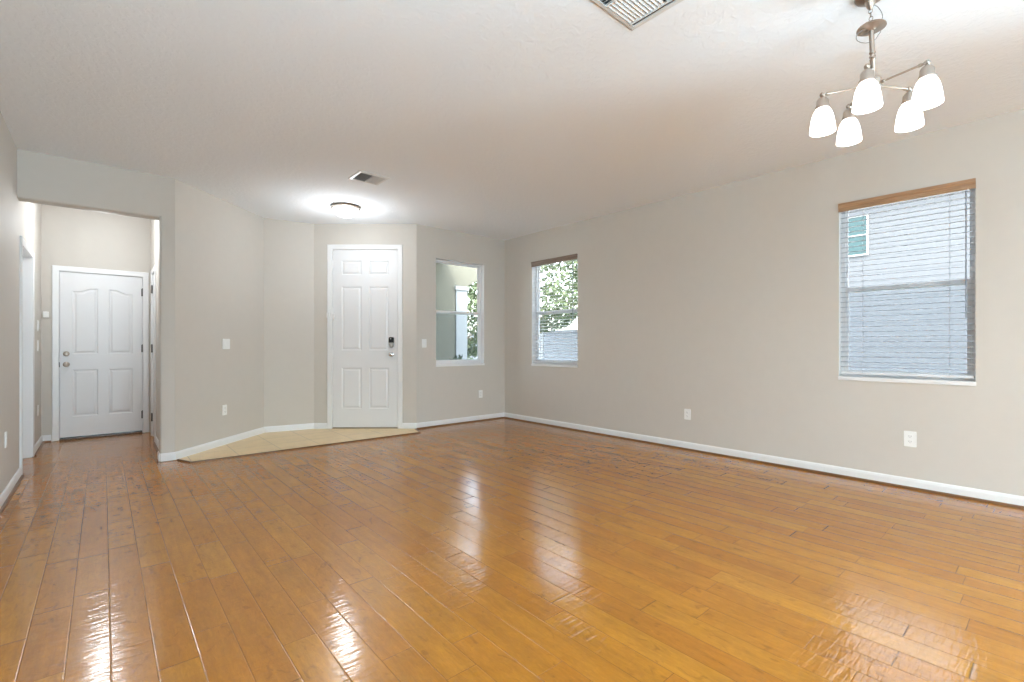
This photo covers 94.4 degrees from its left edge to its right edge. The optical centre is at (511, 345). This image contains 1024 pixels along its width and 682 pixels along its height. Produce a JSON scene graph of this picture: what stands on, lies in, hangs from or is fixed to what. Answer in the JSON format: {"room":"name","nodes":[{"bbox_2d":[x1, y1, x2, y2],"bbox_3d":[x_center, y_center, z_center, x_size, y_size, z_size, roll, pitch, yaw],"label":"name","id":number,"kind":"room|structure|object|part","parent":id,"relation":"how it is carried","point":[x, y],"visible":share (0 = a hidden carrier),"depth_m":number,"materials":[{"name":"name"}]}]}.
{"room":"empty living room","nodes":[
{"label":"empty living room","id":0,"kind":"room"},
{"bbox_2d":[0,111,40,494],"bbox_3d":[-1.720,-0.260,1.045,0.140,2.800,12.110,0,0,-41],"label":"wall","id":1,"kind":"structure","parent":0,"point":[17,217],"depth_m":3.80,"materials":[{"name":"paint"}]},
{"bbox_2d":[5,431,6,447],"bbox_3d":[-3.763,0.700,3.529,0.009,0.116,0.072,0,0,-41],"label":"electrical outlet","id":2,"kind":"object","parent":1,"relation":"attached to","point":[6,431],"visible":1,"depth_m":3.51,"materials":[{"name":"white plastic"}]},
{"bbox_2d":[0,468,23,515],"bbox_3d":[-1.026,1.099,0.370,0.030,0.082,9.900,0,0,-41],"label":"baseboard","id":3,"kind":"structure","parent":1,"relation":"attached to","point":[8,492],"depth_m":3.61,"materials":[{"name":"white paint"}]},
{"bbox_2d":[19,235,34,474],"bbox_3d":[-4.649,0.089,4.455,0.156,2.089,1.000,0,0,-41],"label":"door","id":4,"kind":"structure","parent":1,"relation":"in","point":[26,255],"depth_m":4.80,"materials":[{"name":"white paint"}]},
{"bbox_2d":[35,435,50,455],"bbox_3d":[-5.199,1.099,5.252,0.085,0.082,0.915,0,0,-41],"label":"baseboard","id":5,"kind":"structure","parent":1,"relation":"attached to","point":[43,439],"depth_m":5.40,"materials":[{"name":"white paint"}]},
{"bbox_2d":[41,204,149,441],"bbox_3d":[-5.204,-0.260,5.944,1.260,2.800,0.140,0,0,-41],"label":"wall","id":6,"kind":"structure","parent":0,"point":[71,237],"depth_m":5.79,"materials":[{"name":"paint"}]},
{"bbox_2d":[43,311,48,317],"bbox_3d":[-5.490,-0.365,5.585,0.048,0.070,0.030,0,0,-41],"label":"wall sensor","id":7,"kind":"object","parent":6,"relation":"attached to","point":[45,314],"visible":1,"depth_m":5.58,"materials":[{"name":"white plastic"}]},
{"bbox_2d":[52,265,148,440],"bbox_3d":[-5.137,0.092,5.954,0.913,2.093,0.192,0,0,-41],"label":"door","id":8,"kind":"structure","parent":6,"relation":"in","point":[100,317],"depth_m":5.92,"materials":[{"name":"white paint"}]},
{"bbox_3d":[-5.349,0.228,5.691,0.064,0.064,0.070,0,0,-41],"label":"knob","id":9,"kind":"part","parent":8,"relation":"part of","materials":[{"name":"silver metal"}]},
{"bbox_2d":[17,149,174,461],"bbox_3d":[-3.813,-0.260,4.416,1.092,2.800,0.150,0,0,-41],"label":"wall header","id":10,"kind":"structure","parent":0,"point":[45,179],"depth_m":4.50,"materials":[{"name":"paint"}]},
{"bbox_2d":[150,219,158,439],"bbox_3d":[-4.125,-0.260,5.580,0.100,2.800,2.020,0,0,-41],"label":"wall","id":11,"kind":"structure","parent":0,"point":[154,224],"depth_m":5.51,"materials":[{"name":"paint"}]},
{"bbox_2d":[151,265,155,441],"bbox_3d":[-4.325,0.095,5.791,0.108,2.078,0.578,0,0,-41],"label":"door","id":12,"kind":"structure","parent":11,"relation":"in","point":[153,271],"depth_m":5.88,"materials":[{"name":"white paint"}]},
{"bbox_2d":[153,436,159,461],"bbox_3d":[-3.811,1.099,5.082,0.076,0.082,1.135,0,0,-41],"label":"baseboard","id":13,"kind":"structure","parent":11,"relation":"attached to","point":[156,443],"depth_m":5.17,"materials":[{"name":"white paint"}]},
{"bbox_3d":[-3.817,1.131,5.077,0.062,0.017,1.135,0,0,-41],"label":"shoe moulding","id":14,"kind":"part","parent":13,"relation":"part of","materials":[{"name":"wood"}]},
{"bbox_2d":[175,179,263,451],"bbox_3d":[-3.357,-0.260,5.487,0.140,2.800,1.536,0,0,5],"label":"wall","id":15,"kind":"structure","parent":0,"point":[219,244],"depth_m":5.27,"materials":[{"name":"paint"}]},
{"bbox_2d":[222,405,226,414],"bbox_3d":[-3.288,0.738,5.429,0.009,0.116,0.072,0,0,5],"label":"electrical outlet","id":16,"kind":"object","parent":15,"relation":"attached to","point":[224,407],"visible":1,"depth_m":5.42,"materials":[{"name":"white plastic"}]},
{"bbox_2d":[222,339,229,348],"bbox_3d":[-3.284,-0.018,5.455,0.011,0.118,0.118,0,0,5],"label":"light switch","id":17,"kind":"object","parent":15,"relation":"attached to","point":[225,342],"visible":1,"depth_m":5.45,"materials":[{"name":"white plastic"}]},
{"bbox_2d":[160,423,326,461],"bbox_3d":[-3.187,1.096,5.651,0.521,0.076,2.058,0,0,25],"label":"baseboard","id":18,"kind":"structure","parent":15,"relation":"attached to","point":[176,455],"depth_m":5.58,"materials":[{"name":"white paint"}]},
{"bbox_2d":[264,218,313,426],"bbox_3d":[-3.017,-0.260,6.376,0.719,2.800,0.140,0,0,-30],"label":"wall","id":19,"kind":"structure","parent":0,"point":[288,245],"depth_m":6.32,"materials":[{"name":"paint"}]},
{"bbox_2d":[180,428,417,460],"bbox_3d":[-2.569,1.137,5.897,2.690,0.006,1.323,0,0,-41],"label":"tile floor","id":20,"kind":"structure","parent":0,"point":[269,441],"depth_m":5.72,"materials":[{"name":"beige tile"}]},
{"bbox_2d":[314,224,416,422],"bbox_3d":[-2.022,-0.260,6.548,1.436,2.800,0.140,0,0,0],"label":"wall","id":21,"kind":"structure","parent":0,"point":[405,235],"depth_m":6.48,"materials":[{"name":"paint"}]},
{"bbox_2d":[326,245,401,428],"bbox_3d":[-2.008,-0.121,6.509,1.023,2.510,0.198,0,0,0],"label":"door","id":22,"kind":"structure","parent":21,"relation":"in","point":[364,312],"depth_m":6.49,"materials":[{"name":"white paint"}]},
{"bbox_2d":[402,423,415,428],"bbox_3d":[-1.401,1.096,6.474,0.187,0.076,0.014,0,0,0],"label":"baseboard","id":23,"kind":"structure","parent":21,"relation":"attached to","point":[404,425],"depth_m":6.47,"materials":[{"name":"white paint"}]},
{"bbox_2d":[417,224,504,422],"bbox_3d":[-0.705,-0.260,7.090,1.703,2.800,0.140,0,0,-41],"label":"wall","id":24,"kind":"structure","parent":0,"point":[448,392],"depth_m":6.94,"materials":[{"name":"paint"}]},
{"bbox_2d":[422,339,426,347],"bbox_3d":[-1.212,-0.030,6.554,0.072,0.118,0.010,0,0,-41],"label":"light switch","id":25,"kind":"object","parent":24,"relation":"attached to","point":[424,341],"visible":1,"depth_m":6.55,"materials":[{"name":"white plastic"}]},
{"bbox_2d":[416,412,503,428],"bbox_3d":[-0.711,1.099,6.973,1.559,0.082,0.030,0,0,-41],"label":"baseboard","id":26,"kind":"structure","parent":24,"relation":"attached to","point":[429,424],"depth_m":6.91,"materials":[{"name":"white paint"}]},
{"bbox_2d":[436,259,484,366],"bbox_3d":[-0.789,-0.465,7.007,0.858,1.530,0.147,0,0,-41],"label":"window","id":27,"kind":"structure","parent":24,"relation":"in","point":[466,362],"depth_m":7.17,"materials":[{"name":"white plastic"}]},
{"bbox_3d":[-0.826,-0.832,7.050,0.794,0.740,0.022,0,0,-41],"label":"sash","id":28,"kind":"part","parent":27,"relation":"part of","materials":[{"name":"white plastic"}]},
{"bbox_3d":[-0.809,-0.132,7.030,0.794,0.744,0.024,0,0,-41],"label":"sash","id":29,"kind":"part","parent":27,"relation":"part of","materials":[{"name":"white plastic"}]},
{"bbox_3d":[-0.769,0.284,6.984,0.858,0.032,0.087,0,0,-41],"label":"sill","id":30,"kind":"part","parent":27,"relation":"part of","materials":[{"name":"white paint"}]},
{"bbox_2d":[479,390,482,397],"bbox_3d":[-0.475,0.735,7.190,0.072,0.116,0.009,0,0,-41],"label":"electrical outlet","id":31,"kind":"object","parent":24,"relation":"attached to","point":[480,391],"visible":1,"depth_m":7.19,"materials":[{"name":"white plastic"}]},
{"bbox_2d":[0,418,1023,681],"bbox_3d":[0.283,1.170,2.885,5.796,0.060,12.100,0,0,-41],"label":"floor","id":32,"kind":"structure","parent":0,"point":[502,549],"depth_m":2.49,"materials":[{"name":"brown wood"}]},
{"bbox_2d":[177,429,420,462],"bbox_3d":[-2.228,1.134,5.477,2.661,0.012,0.274,0,0,-41],"label":"trim","id":33,"kind":"structure","parent":32,"relation":"on","point":[416,429],"depth_m":5.17,"materials":[{"name":"wood"}]},
{"bbox_2d":[0,0,1023,240],"bbox_3d":[0.405,-1.740,2.897,5.776,0.160,12.140,0,0,-41],"label":"ceiling","id":34,"kind":"structure","parent":0,"point":[504,120],"depth_m":3.10,"materials":[{"name":"white paint"}]},
{"bbox_2d":[331,203,359,217],"bbox_3d":[-1.985,-1.588,5.663,0.330,0.144,0.330,0,0,-41],"label":"dome ceiling light","id":35,"kind":"object","parent":34,"relation":"attached to","point":[345,210],"visible":1,"depth_m":5.56,"materials":[{"name":"white glass"}]},
{"bbox_2d":[348,170,388,184],"bbox_3d":[-1.419,-1.648,4.701,0.314,0.024,0.283,0,0,-41],"label":"ceiling vent","id":36,"kind":"object","parent":34,"relation":"in","point":[362,176],"visible":1,"depth_m":4.68,"materials":[{"name":"metal"}]},
{"bbox_2d":[590,0,682,30],"bbox_3d":[0.614,-1.653,2.242,0.362,0.015,0.365,0,0,-41],"label":"ceiling vent","id":37,"kind":"object","parent":34,"relation":"in","point":[632,14],"visible":1,"depth_m":2.33,"materials":[{"name":"metal"}]},
{"bbox_2d":[809,0,943,146],"bbox_3d":[1.741,-1.365,2.279,0.500,0.589,0.508,0,0,-41],"label":"chandelier","id":38,"kind":"object","parent":34,"relation":"hanging from","point":[927,93],"visible":1,"depth_m":2.26,"materials":[{"name":"white glass"}]},
{"bbox_3d":[1.560,-1.132,2.383,0.114,0.122,0.114,0,0,-41],"label":"lamp shade","id":39,"kind":"part","parent":38,"relation":"part of","materials":[{"name":"white glass"}]},
{"bbox_3d":[1.637,-1.254,2.348,0.195,0.035,0.025,0,0,24],"label":"arm","id":40,"kind":"part","parent":38,"relation":"part of","materials":[{"name":"silver metal"}]},
{"bbox_3d":[1.775,-1.132,2.499,0.114,0.122,0.114,0,0,-41],"label":"lamp shade","id":41,"kind":"part","parent":38,"relation":"part of","materials":[{"name":"white glass"}]},
{"bbox_3d":[1.762,-1.254,2.415,0.025,0.035,0.195,0,0,9],"label":"arm","id":42,"kind":"part","parent":38,"relation":"part of","materials":[{"name":"silver metal"}]},
{"bbox_3d":[1.604,-1.132,2.142,0.114,0.122,0.114,0,0,-41],"label":"lamp shade","id":43,"kind":"part","parent":38,"relation":"part of","materials":[{"name":"white glass"}]},
{"bbox_3d":[1.731,-1.397,2.279,0.064,0.221,0.027,0,0,-41],"label":"stem","id":44,"kind":"part","parent":38,"relation":"part of","materials":[{"name":"silver metal"}]},
{"bbox_3d":[1.868,-1.254,2.317,0.195,0.035,0.025,0,0,-9],"label":"arm","id":45,"kind":"part","parent":38,"relation":"part of","materials":[{"name":"silver metal"}]},
{"bbox_3d":[1.805,-1.254,2.184,0.025,0.035,0.194,0,0,-30],"label":"arm","id":46,"kind":"part","parent":38,"relation":"part of","materials":[{"name":"silver metal"}]},
{"bbox_3d":[1.952,-1.132,2.330,0.114,0.122,0.114,0,0,-41],"label":"lamp shade","id":47,"kind":"part","parent":38,"relation":"part of","materials":[{"name":"white glass"}]},
{"bbox_3d":[1.847,-1.132,2.110,0.114,0.122,0.114,0,0,-41],"label":"lamp shade","id":48,"kind":"part","parent":38,"relation":"part of","materials":[{"name":"white glass"}]},
{"bbox_2d":[505,109,1023,495],"bbox_3d":[3.172,-0.260,3.898,0.140,2.800,10.038,0,0,-42],"label":"wall","id":49,"kind":"structure","parent":0,"point":[722,304],"depth_m":4.53,"materials":[{"name":"paint"}]},
{"bbox_2d":[531,259,577,367],"bbox_3d":[0.635,-0.465,6.747,0.147,1.530,0.888,0,0,-42],"label":"window","id":50,"kind":"structure","parent":49,"relation":"in","point":[538,267],"depth_m":7.05,"materials":[{"name":"white plastic"}]},
{"bbox_2d":[531,254,577,363],"bbox_3d":[0.604,-0.493,6.720,0.080,1.481,0.884,0,0,-42],"label":"window blind","id":51,"kind":"object","parent":50,"relation":"attached to","point":[572,257],"visible":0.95,"depth_m":6.71,"materials":[{"name":"white plastic"}]},
{"bbox_3d":[0.435,-0.468,6.931,0.053,1.405,0.002,0,0,-42],"label":"ladder cord","id":52,"kind":"part","parent":51,"relation":"part of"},
{"bbox_3d":[0.608,-0.468,6.736,0.053,1.405,0.002,0,0,-42],"label":"ladder cord","id":53,"kind":"part","parent":51,"relation":"part of","materials":[{"name":"white fabric"}]},
{"bbox_3d":[0.615,0.236,6.729,0.050,0.022,0.862,0,0,-42],"label":"rail","id":54,"kind":"part","parent":51,"relation":"part of","materials":[{"name":"white plastic"}]},
{"bbox_3d":[0.813,-0.468,6.504,0.053,1.405,0.002,0,0,-42],"label":"ladder cord","id":55,"kind":"part","parent":51,"relation":"part of","materials":[{"name":"white fabric"}]},
{"bbox_3d":[0.612,0.284,6.727,0.087,0.032,0.888,0,0,-42],"label":"sill","id":56,"kind":"part","parent":50,"relation":"part of","materials":[{"name":"white paint"}]},
{"bbox_3d":[0.658,-0.132,6.767,0.024,0.744,0.824,0,0,-42],"label":"sash","id":57,"kind":"part","parent":50,"relation":"part of","materials":[{"name":"white plastic"}]},
{"bbox_3d":[0.678,-0.832,6.785,0.022,0.740,0.824,0,0,-42],"label":"sash","id":58,"kind":"part","parent":50,"relation":"part of","materials":[{"name":"white plastic"}]},
{"bbox_2d":[684,409,690,419],"bbox_3d":[1.921,0.754,5.197,0.009,0.116,0.072,0,0,-41],"label":"electrical outlet","id":59,"kind":"object","parent":49,"relation":"attached to","point":[687,412],"visible":1,"depth_m":5.19,"materials":[{"name":"white plastic"}]},
{"bbox_2d":[504,412,1023,508],"bbox_3d":[3.108,1.099,3.842,0.030,0.082,9.760,0,0,-42],"label":"baseboard","id":60,"kind":"structure","parent":49,"relation":"attached to","point":[998,498],"depth_m":4.29,"materials":[{"name":"white paint"}]},
{"bbox_2d":[838,188,975,385],"bbox_3d":[3.189,-0.465,3.867,0.147,1.530,0.864,0,0,-42],"label":"window","id":61,"kind":"structure","parent":49,"relation":"in","point":[845,321],"depth_m":3.77,"materials":[{"name":"white plastic"}]},
{"bbox_2d":[838,178,975,378],"bbox_3d":[3.158,-0.493,3.840,0.080,1.481,0.860,0,0,-42],"label":"window blind","id":62,"kind":"object","parent":61,"relation":"attached to","point":[967,184],"visible":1,"depth_m":3.78,"materials":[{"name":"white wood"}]},
{"bbox_3d":[3.169,0.236,3.849,0.050,0.022,0.838,0,0,-42],"label":"rail","id":63,"kind":"part","parent":62,"relation":"part of","materials":[{"name":"white plastic"}]},
{"bbox_3d":[3.166,0.284,3.847,0.087,0.032,0.864,0,0,-42],"label":"sill","id":64,"kind":"part","parent":61,"relation":"part of","materials":[{"name":"white paint"}]},
{"bbox_3d":[3.212,-0.132,3.887,0.024,0.744,0.800,0,0,-42],"label":"sash","id":65,"kind":"part","parent":61,"relation":"part of","materials":[{"name":"white plastic"}]},
{"bbox_3d":[3.232,-0.832,3.905,0.022,0.740,0.800,0,0,-42],"label":"sash","id":66,"kind":"part","parent":61,"relation":"part of","materials":[{"name":"white plastic"}]},
{"bbox_2d":[904,431,916,446],"bbox_3d":[3.175,0.746,3.783,0.009,0.122,0.078,0,0,-41],"label":"electrical outlet","id":67,"kind":"object","parent":49,"relation":"attached to","point":[910,438],"visible":1,"depth_m":3.78,"materials":[{"name":"white plastic"}]},
{"label":"outside","id":68,"kind":"structure","parent":0,"visible":0},
{"bbox_3d":[-2.744,1.350,10.838,70.000,0.180,80.000,0,0,-41],"label":"ground","id":69,"kind":"structure","parent":68,"visible":0},
{"bbox_2d":[449,355,462,359],"bbox_3d":[-0.979,0.707,8.800,0.602,1.118,0.579,0,0,-41],"label":"shrub","id":70,"kind":"object","parent":69,"relation":"on","point":[455,357],"visible":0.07,"depth_m":8.74,"materials":[{"name":"green plant"}]},
{"bbox_2d":[436,263,476,359],"bbox_3d":[-1.408,-0.280,9.481,4.250,3.080,0.320,0,0,-41],"label":"porch","id":71,"kind":"object","parent":69,"relation":"on","point":[452,281],"visible":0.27,"depth_m":9.52,"materials":[{"name":"beige paint"}]},
{"bbox_2d":[470,330,577,360],"bbox_3d":[1.059,0.340,16.230,0.124,1.840,8.934,0,0,-38],"label":"vinyl fence","id":72,"kind":"object","parent":69,"relation":"on","point":[565,349],"visible":0.02,"depth_m":15.52,"materials":[{"name":"white paint"}]},
{"bbox_3d":[1.059,0.340,16.230,0.120,1.840,0.120,0,0,-41],"label":"post","id":73,"kind":"part","parent":72,"relation":"part of","materials":[{"name":"white paint"}]},
{"bbox_3d":[1.739,0.345,15.364,0.064,1.690,2.082,0,0,-38],"label":"panel","id":74,"kind":"part","parent":72,"relation":"part of","materials":[{"name":"white plastic"}]},
{"bbox_2d":[848,190,969,380],"bbox_3d":[13.860,-1.800,11.621,8.830,6.120,18.500,0,0,-41],"label":"neighboring house","id":75,"kind":"structure","parent":69,"relation":"on","point":[870,309],"depth_m":10.88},
{"bbox_3d":[8.414,-2.680,11.639,0.006,0.920,0.480,0,0,-41],"label":"pane","id":76,"kind":"part","parent":75,"relation":"part of","materials":[{"name":"teal glass"}]},
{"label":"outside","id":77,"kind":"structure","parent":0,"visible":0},
{"bbox_3d":[-1.683,1.245,18.949,9.800,0.030,13.100,0,0,-41],"label":"driveway","id":78,"kind":"object","parent":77,"visible":0},
{"bbox_2d":[467,281,476,358],"bbox_3d":[-1.880,-0.652,16.589,2.903,3.829,2.910,0,0,-41],"label":"leafy tree","id":79,"kind":"object","parent":78,"relation":"on","point":[471,351],"visible":0.16,"depth_m":15.88,"materials":[{"name":"green plant"}]},
{"bbox_2d":[541,259,577,333],"bbox_3d":[0.737,-1.081,13.549,3.108,4.685,3.906,0,0,-41],"label":"leafy tree","id":80,"kind":"object","parent":78,"relation":"on","point":[545,288],"visible":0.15,"depth_m":12.46,"materials":[{"name":"green plant"}]}
]}

